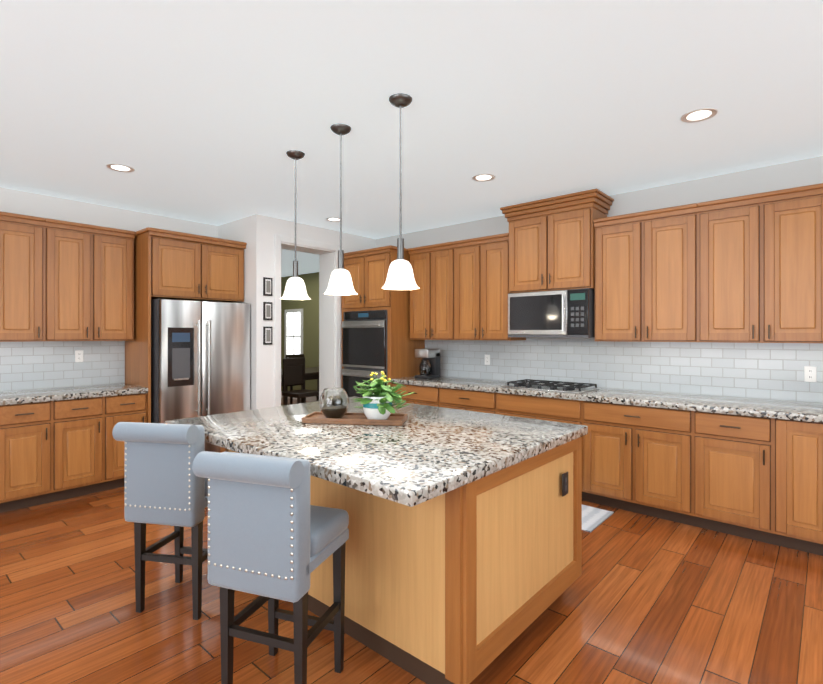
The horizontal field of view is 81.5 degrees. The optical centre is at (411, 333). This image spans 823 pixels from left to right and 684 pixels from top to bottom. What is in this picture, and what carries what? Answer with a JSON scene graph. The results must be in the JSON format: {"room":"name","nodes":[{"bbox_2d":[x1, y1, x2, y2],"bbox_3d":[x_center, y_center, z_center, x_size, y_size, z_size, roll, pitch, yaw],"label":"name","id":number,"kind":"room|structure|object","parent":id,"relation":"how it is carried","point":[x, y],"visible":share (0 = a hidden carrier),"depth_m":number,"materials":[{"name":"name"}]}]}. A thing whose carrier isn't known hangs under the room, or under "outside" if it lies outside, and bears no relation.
{"room":"kitchen","nodes":[
{"label":"kitchen","id":0,"kind":"room"},
{"bbox_2d":[75,350,82,361],"bbox_3d":[-3.244,0.218,4.663,0.008,0.114,0.070,0,0,41],"label":"electrical outlet","id":1,"kind":"object","parent":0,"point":[78,355],"visible":1,"depth_m":4.66,"materials":[{"name":"white plastic"}]},
{"bbox_2d":[0,187,217,237],"bbox_3d":[-4.431,0.067,3.426,0.120,2.740,6.255,0,0,41],"label":"wall","id":2,"kind":"structure","parent":0,"point":[34,204],"depth_m":4.75,"materials":[{"name":"white paint"}]},
{"bbox_2d":[0,211,55,341],"bbox_3d":[-3.474,-0.469,4.161,0.350,1.068,0.528,0,0,41],"label":"upper cabinet","id":3,"kind":"object","parent":2,"relation":"attached to","point":[27,243],"depth_m":4.10,"materials":[{"name":"brown wood"}]},
{"bbox_2d":[56,220,134,340],"bbox_3d":[-3.137,-0.468,4.547,0.350,1.068,0.794,0,0,41],"label":"upper cabinet","id":4,"kind":"object","parent":2,"relation":"attached to","point":[60,280],"depth_m":4.48,"materials":[{"name":"brown wood"}]},
{"bbox_2d":[218,214,265,409],"bbox_3d":[-2.010,0.068,5.544,0.980,2.740,0.120,0,0,41],"label":"wall","id":5,"kind":"structure","parent":0,"point":[250,231],"depth_m":5.23,"materials":[{"name":"white paint"}]},
{"bbox_2d":[281,272,318,391],"bbox_3d":[-1.538,0.071,9.733,5.180,2.740,0.120,0,0,41],"label":"wall","id":6,"kind":"structure","parent":0,"point":[310,307],"depth_m":10.24,"materials":[{"name":"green paint"}]},
{"bbox_2d":[285,309,302,355],"bbox_3d":[-2.608,0.057,10.560,0.660,1.210,0.039,0,0,41],"label":"dining room window","id":7,"kind":"structure","parent":6,"relation":"in","point":[293,331],"depth_m":10.56,"materials":[{"name":"white glass"}]},
{"bbox_2d":[281,391,315,401],"bbox_3d":[-1.526,1.376,9.632,5.030,0.130,0.015,0,0,41],"label":"baseboard","id":8,"kind":"structure","parent":6,"relation":"attached to","point":[311,399],"depth_m":10.16,"materials":[{"name":"white"}]},
{"bbox_2d":[266,216,375,407],"bbox_3d":[-0.614,0.069,6.625,0.300,2.740,3.345,0,0,41],"label":"wall","id":9,"kind":"structure","parent":0,"point":[351,242],"depth_m":5.50,"materials":[{"name":"white paint"}]},
{"bbox_2d":[263,277,272,295],"bbox_3d":[-1.584,-0.522,5.272,0.018,0.200,0.110,0,0,41],"label":"picture","id":10,"kind":"object","parent":9,"relation":"attached to","point":[267,286],"visible":1,"depth_m":5.26,"materials":[{"name":"black"}]},
{"bbox_2d":[263,302,272,319],"bbox_3d":[-1.584,-0.252,5.272,0.018,0.200,0.110,0,0,41],"label":"picture","id":11,"kind":"object","parent":9,"relation":"attached to","point":[267,310],"visible":1,"depth_m":5.26,"materials":[{"name":"black"}]},
{"bbox_2d":[263,327,272,344],"bbox_3d":[-1.584,0.018,5.272,0.018,0.200,0.110,0,0,41],"label":"picture","id":12,"kind":"object","parent":9,"relation":"attached to","point":[267,335],"visible":1,"depth_m":5.26,"materials":[{"name":"black"}]},
{"bbox_2d":[274,234,339,406],"bbox_3d":[-1.330,0.161,5.793,0.318,2.555,0.950,0,0,41],"label":"trim","id":13,"kind":"structure","parent":9,"relation":"attached to","point":[329,341],"depth_m":6.00,"materials":[{"name":"white"}]},
{"bbox_2d":[0,397,822,683],"bbox_3d":[-1.569,1.487,3.358,13.520,0.100,9.920,0,0,41],"label":"floor","id":14,"kind":"structure","parent":0,"point":[644,599],"depth_m":2.42,"materials":[{"name":"brown wood"}]},
{"bbox_2d":[0,405,7,512],"bbox_3d":[-3.622,0.999,3.785,0.620,0.875,0.528,0,0,41],"label":"base cabinet","id":15,"kind":"object","parent":14,"relation":"on","point":[3,408],"depth_m":3.78,"materials":[{"name":"brown wood"}]},
{"bbox_2d":[8,401,63,510],"bbox_3d":[-3.372,1.000,4.071,0.620,0.875,0.528,0,0,41],"label":"base cabinet","id":16,"kind":"object","parent":14,"relation":"on","point":[63,413],"depth_m":3.93,"materials":[{"name":"brown wood"}]},
{"bbox_2d":[0,385,147,404],"bbox_3d":[-3.621,0.537,3.772,0.640,0.050,2.642,0,0,41],"label":"countertop","id":17,"kind":"structure","parent":16,"relation":"on","point":[70,392],"depth_m":4.21,"materials":[{"name":"stone"}]},
{"bbox_2d":[64,397,115,498],"bbox_3d":[-3.122,1.000,4.357,0.620,0.875,0.528,0,0,41],"label":"base cabinet","id":18,"kind":"object","parent":14,"relation":"on","point":[89,442],"depth_m":4.22,"materials":[{"name":"brown wood"}]},
{"bbox_2d":[116,393,146,487],"bbox_3d":[-2.903,1.000,4.609,0.620,0.875,0.436,0,0,41],"label":"base cabinet","id":19,"kind":"object","parent":14,"relation":"on","point":[132,408],"depth_m":4.44,"materials":[{"name":"brown wood"}]},
{"bbox_2d":[112,422,207,619],"bbox_3d":[-1.226,0.939,2.542,0.410,0.995,0.472,0,0,11],"label":"stool","id":20,"kind":"object","parent":14,"relation":"on","point":[164,484],"visible":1,"depth_m":2.38,"materials":[{"name":"grey fabric"}]},
{"bbox_2d":[125,227,246,422],"bbox_3d":[-2.415,0.212,5.129,0.670,2.452,1.023,0,0,41],"label":"cabinet","id":21,"kind":"object","parent":14,"relation":"on","point":[172,265],"visible":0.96,"depth_m":4.79,"materials":[{"name":"brown wood"}]},
{"bbox_2d":[151,299,249,452],"bbox_3d":[-2.316,0.540,5.092,0.808,1.755,0.932,0,0,41],"label":"refrigerator","id":22,"kind":"object","parent":14,"relation":"on","point":[200,358],"visible":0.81,"depth_m":4.78,"materials":[{"name":"grey metal"}]},
{"bbox_2d":[192,451,348,683],"bbox_3d":[-0.531,0.938,1.902,0.410,0.995,0.472,0,0,19],"label":"stool","id":23,"kind":"object","parent":14,"relation":"on","point":[274,536],"visible":1,"depth_m":1.74,"materials":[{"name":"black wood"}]},
{"bbox_2d":[281,354,303,404],"bbox_3d":[-2.445,0.921,9.515,0.460,1.040,0.460,0,0,41],"label":"dining chair","id":24,"kind":"object","parent":14,"relation":"on","point":[294,356],"visible":0.21,"depth_m":9.40,"materials":[{"name":"brown wood"}]},
{"bbox_2d":[281,367,318,390],"bbox_3d":[-2.073,1.056,8.725,1.100,0.770,1.900,0,0,41],"label":"dining table","id":25,"kind":"object","parent":14,"relation":"on","point":[311,373],"visible":0.06,"depth_m":8.43,"materials":[{"name":"brown wood"}]},
{"bbox_2d":[282,358,318,405],"bbox_3d":[-1.799,0.920,7.822,0.460,1.040,0.460,0,0,41],"label":"dining chair","id":26,"kind":"object","parent":14,"relation":"on","point":[293,371],"visible":0.73,"depth_m":7.88,"materials":[{"name":"brown wood"}]},
{"bbox_2d":[341,245,424,396],"bbox_3d":[-0.379,0.213,5.974,0.899,2.452,0.711,0,0,41],"label":"tall cabinet","id":27,"kind":"object","parent":14,"relation":"on","point":[375,327],"visible":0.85,"depth_m":5.70,"materials":[{"name":"brown wood"}]},
{"bbox_2d":[220,436,581,683],"bbox_3d":[-0.137,0.999,2.841,1.894,0.874,1.136,0,0,41],"label":"kitchen island","id":28,"kind":"object","parent":14,"relation":"on","point":[463,556],"depth_m":2.06,"materials":[{"name":"brown wood"}]},
{"bbox_2d":[165,396,587,507],"bbox_3d":[-0.233,0.537,2.737,1.930,0.050,1.500,0,0,41],"label":"island countertop","id":29,"kind":"structure","parent":28,"relation":"on","point":[436,452],"depth_m":2.25,"materials":[{"name":"stone"}]},
{"bbox_2d":[301,412,407,425],"bbox_3d":[-0.325,0.494,2.791,0.580,0.032,0.220,0,0,8],"label":"tray","id":30,"kind":"object","parent":29,"relation":"on","point":[348,418],"visible":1,"depth_m":2.70,"materials":[{"name":"brown wood"}]},
{"bbox_2d":[319,388,348,417],"bbox_3d":[-0.454,0.407,2.809,0.176,0.168,0.176,0,0,41],"label":"glass bowl","id":31,"kind":"object","parent":30,"relation":"on","point":[333,402],"visible":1,"depth_m":2.75,"materials":[{"name":"clear glass"}]},
{"bbox_2d":[353,371,414,419],"bbox_3d":[-0.162,0.352,2.793,0.411,0.277,0.398,0,0,41],"label":"potted plant","id":32,"kind":"object","parent":30,"relation":"on","point":[380,401],"visible":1,"depth_m":2.70,"materials":[{"name":"green plant"}]},
{"bbox_2d":[392,384,445,407],"bbox_3d":[0.258,1.001,5.477,0.764,0.875,0.620,0,0,41],"label":"base cabinet","id":33,"kind":"object","parent":14,"relation":"on","point":[436,397],"depth_m":5.18,"materials":[{"name":"brown wood"}]},
{"bbox_2d":[446,388,501,414],"bbox_3d":[0.750,1.000,5.047,0.838,0.875,0.620,0,0,41],"label":"base cabinet","id":34,"kind":"object","parent":14,"relation":"on","point":[485,402],"depth_m":4.74,"materials":[{"name":"brown wood"}]},
{"bbox_2d":[502,392,589,501],"bbox_3d":[1.326,1.000,4.544,0.988,0.875,0.620,0,0,41],"label":"base cabinet","id":35,"kind":"object","parent":14,"relation":"on","point":[533,407],"depth_m":4.16,"materials":[{"name":"brown wood"}]},
{"bbox_2d":[582,505,613,531],"bbox_3d":[0.940,1.433,4.102,1.380,0.008,0.500,0,0,41],"label":"area rug","id":36,"kind":"object","parent":14,"relation":"on","point":[593,518],"visible":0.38,"depth_m":3.74,"materials":[{"name":"grey fabric"}]},
{"bbox_2d":[590,404,705,528],"bbox_3d":[1.951,1.000,3.998,0.968,0.875,0.620,0,0,41],"label":"base cabinet","id":37,"kind":"object","parent":14,"relation":"on","point":[646,461],"depth_m":3.69,"materials":[{"name":"brown wood"}]},
{"bbox_2d":[390,376,822,423],"bbox_3d":[1.888,0.537,4.040,5.110,0.050,0.640,0,0,41],"label":"countertop","id":38,"kind":"structure","parent":37,"relation":"on","point":[680,401],"depth_m":3.79,"materials":[{"name":"stone"}]},
{"bbox_2d":[415,348,439,378],"bbox_3d":[0.185,0.342,5.539,0.212,0.340,0.262,0,0,41],"label":"coffee maker","id":39,"kind":"object","parent":38,"relation":"on","point":[429,366],"visible":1,"depth_m":5.49,"materials":[{"name":"black plastic"}]},
{"bbox_2d":[501,379,598,393],"bbox_3d":[1.309,0.488,4.526,0.760,0.046,0.500,0,0,41],"label":"cooktop","id":40,"kind":"object","parent":38,"relation":"in","point":[558,386],"visible":1,"depth_m":4.45,"materials":[{"name":"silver metal"}]},
{"bbox_2d":[706,412,789,547],"bbox_3d":[2.437,0.999,3.574,0.618,0.875,0.620,0,0,41],"label":"base cabinet","id":41,"kind":"object","parent":14,"relation":"on","point":[726,438],"depth_m":3.28,"materials":[{"name":"brown wood"}]},
{"bbox_2d":[790,420,822,555],"bbox_3d":[2.738,0.999,3.311,0.478,0.875,0.620,0,0,41],"label":"base cabinet","id":42,"kind":"object","parent":14,"relation":"on","point":[806,440],"depth_m":3.08,"materials":[{"name":"brown wood"}]},
{"bbox_2d":[0,0,822,276],"bbox_3d":[-1.569,-1.353,3.360,13.520,0.100,9.920,0,0,41],"label":"ceiling","id":43,"kind":"structure","parent":0,"point":[212,112],"depth_m":2.68,"materials":[{"name":"white paint"}]},
{"bbox_2d":[106,163,134,172],"bbox_3d":[-2.282,-1.300,3.744,0.196,0.005,0.196,0,0,41],"label":"recessed light","id":44,"kind":"object","parent":43,"relation":"in","point":[118,168],"visible":0.96,"depth_m":3.73,"materials":[{"name":"white"}]},
{"bbox_2d":[280,150,309,299],"bbox_3d":[-0.838,-0.778,3.452,0.214,1.050,0.214,0,0,41],"label":"pendant light","id":45,"kind":"object","parent":43,"relation":"hanging from","point":[295,288],"visible":1,"depth_m":3.41,"materials":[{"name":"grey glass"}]},
{"bbox_2d":[326,217,342,221],"bbox_3d":[-0.879,-1.298,5.427,0.196,0.005,0.196,0,0,41],"label":"recessed light","id":46,"kind":"object","parent":43,"relation":"in","point":[332,219],"visible":0.98,"depth_m":5.42,"materials":[{"name":"white"}]},
{"bbox_2d":[324,124,356,294],"bbox_3d":[-0.447,-0.779,3.025,0.214,1.050,0.214,0,0,41],"label":"pendant light","id":47,"kind":"object","parent":43,"relation":"hanging from","point":[340,282],"visible":1,"depth_m":2.99,"materials":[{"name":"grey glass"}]},
{"bbox_2d":[382,93,419,289],"bbox_3d":[-0.061,-0.779,2.654,0.214,1.050,0.214,0,0,41],"label":"pendant light","id":48,"kind":"object","parent":43,"relation":"hanging from","point":[400,275],"visible":1,"depth_m":2.62,"materials":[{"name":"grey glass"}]},
{"bbox_2d":[472,174,495,181],"bbox_3d":[0.601,-1.299,3.974,0.196,0.005,0.196,0,0,41],"label":"recessed light","id":49,"kind":"object","parent":43,"relation":"in","point":[482,177],"visible":1,"depth_m":3.97,"materials":[{"name":"white"}]},
{"bbox_2d":[680,108,717,122],"bbox_3d":[1.712,-1.300,2.845,0.196,0.005,0.196,0,0,41],"label":"recessed light","id":50,"kind":"object","parent":43,"relation":"in","point":[698,115],"visible":1,"depth_m":2.84,"materials":[{"name":"white"}]},
{"bbox_2d":[485,355,489,364],"bbox_3d":[0.848,0.288,5.351,0.070,0.114,0.008,0,0,41],"label":"electrical outlet","id":51,"kind":"object","parent":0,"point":[487,359],"visible":1,"depth_m":5.35,"materials":[{"name":"white plastic"}]},
{"bbox_2d":[376,156,822,340],"bbox_3d":[2.580,0.067,3.944,8.040,2.740,0.120,0,0,41],"label":"wall","id":52,"kind":"structure","parent":0,"point":[798,173],"depth_m":4.12,"materials":[{"name":"white paint"}]},
{"bbox_2d":[408,240,459,339],"bbox_3d":[0.358,-0.468,5.570,0.734,1.068,0.350,0,0,41],"label":"upper cabinet","id":53,"kind":"object","parent":52,"relation":"attached to","point":[434,307],"depth_m":5.42,"materials":[{"name":"brown wood"}]},
{"bbox_2d":[460,233,525,340],"bbox_3d":[0.810,-0.468,5.175,0.762,1.068,0.350,0,0,41],"label":"upper cabinet","id":54,"kind":"object","parent":52,"relation":"attached to","point":[484,261],"depth_m":4.98,"materials":[{"name":"brown wood"}]},
{"bbox_2d":[500,188,613,337],"bbox_3d":[1.375,-0.615,4.602,0.966,1.295,0.470,0,0,41],"label":"upper cabinet","id":55,"kind":"object","parent":52,"relation":"attached to","point":[551,267],"visible":0.98,"depth_m":4.43,"materials":[{"name":"brown wood"}]},
{"bbox_2d":[593,201,711,341],"bbox_3d":[2.063,-0.469,4.081,0.877,1.068,0.350,0,0,41],"label":"upper cabinet","id":56,"kind":"object","parent":52,"relation":"attached to","point":[653,269],"depth_m":3.92,"materials":[{"name":"brown wood"}]},
{"bbox_2d":[712,183,822,342],"bbox_3d":[2.640,-0.469,3.577,0.951,1.068,0.350,0,0,41],"label":"upper cabinet","id":57,"kind":"object","parent":52,"relation":"attached to","point":[744,269],"depth_m":3.41,"materials":[{"name":"brown wood"}]},
{"bbox_2d":[804,366,816,381],"bbox_3d":[2.942,0.297,3.522,0.070,0.114,0.008,0,0,41],"label":"electrical outlet","id":58,"kind":"object","parent":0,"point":[810,373],"visible":1,"depth_m":3.52,"materials":[{"name":"white plastic"}]}
]}

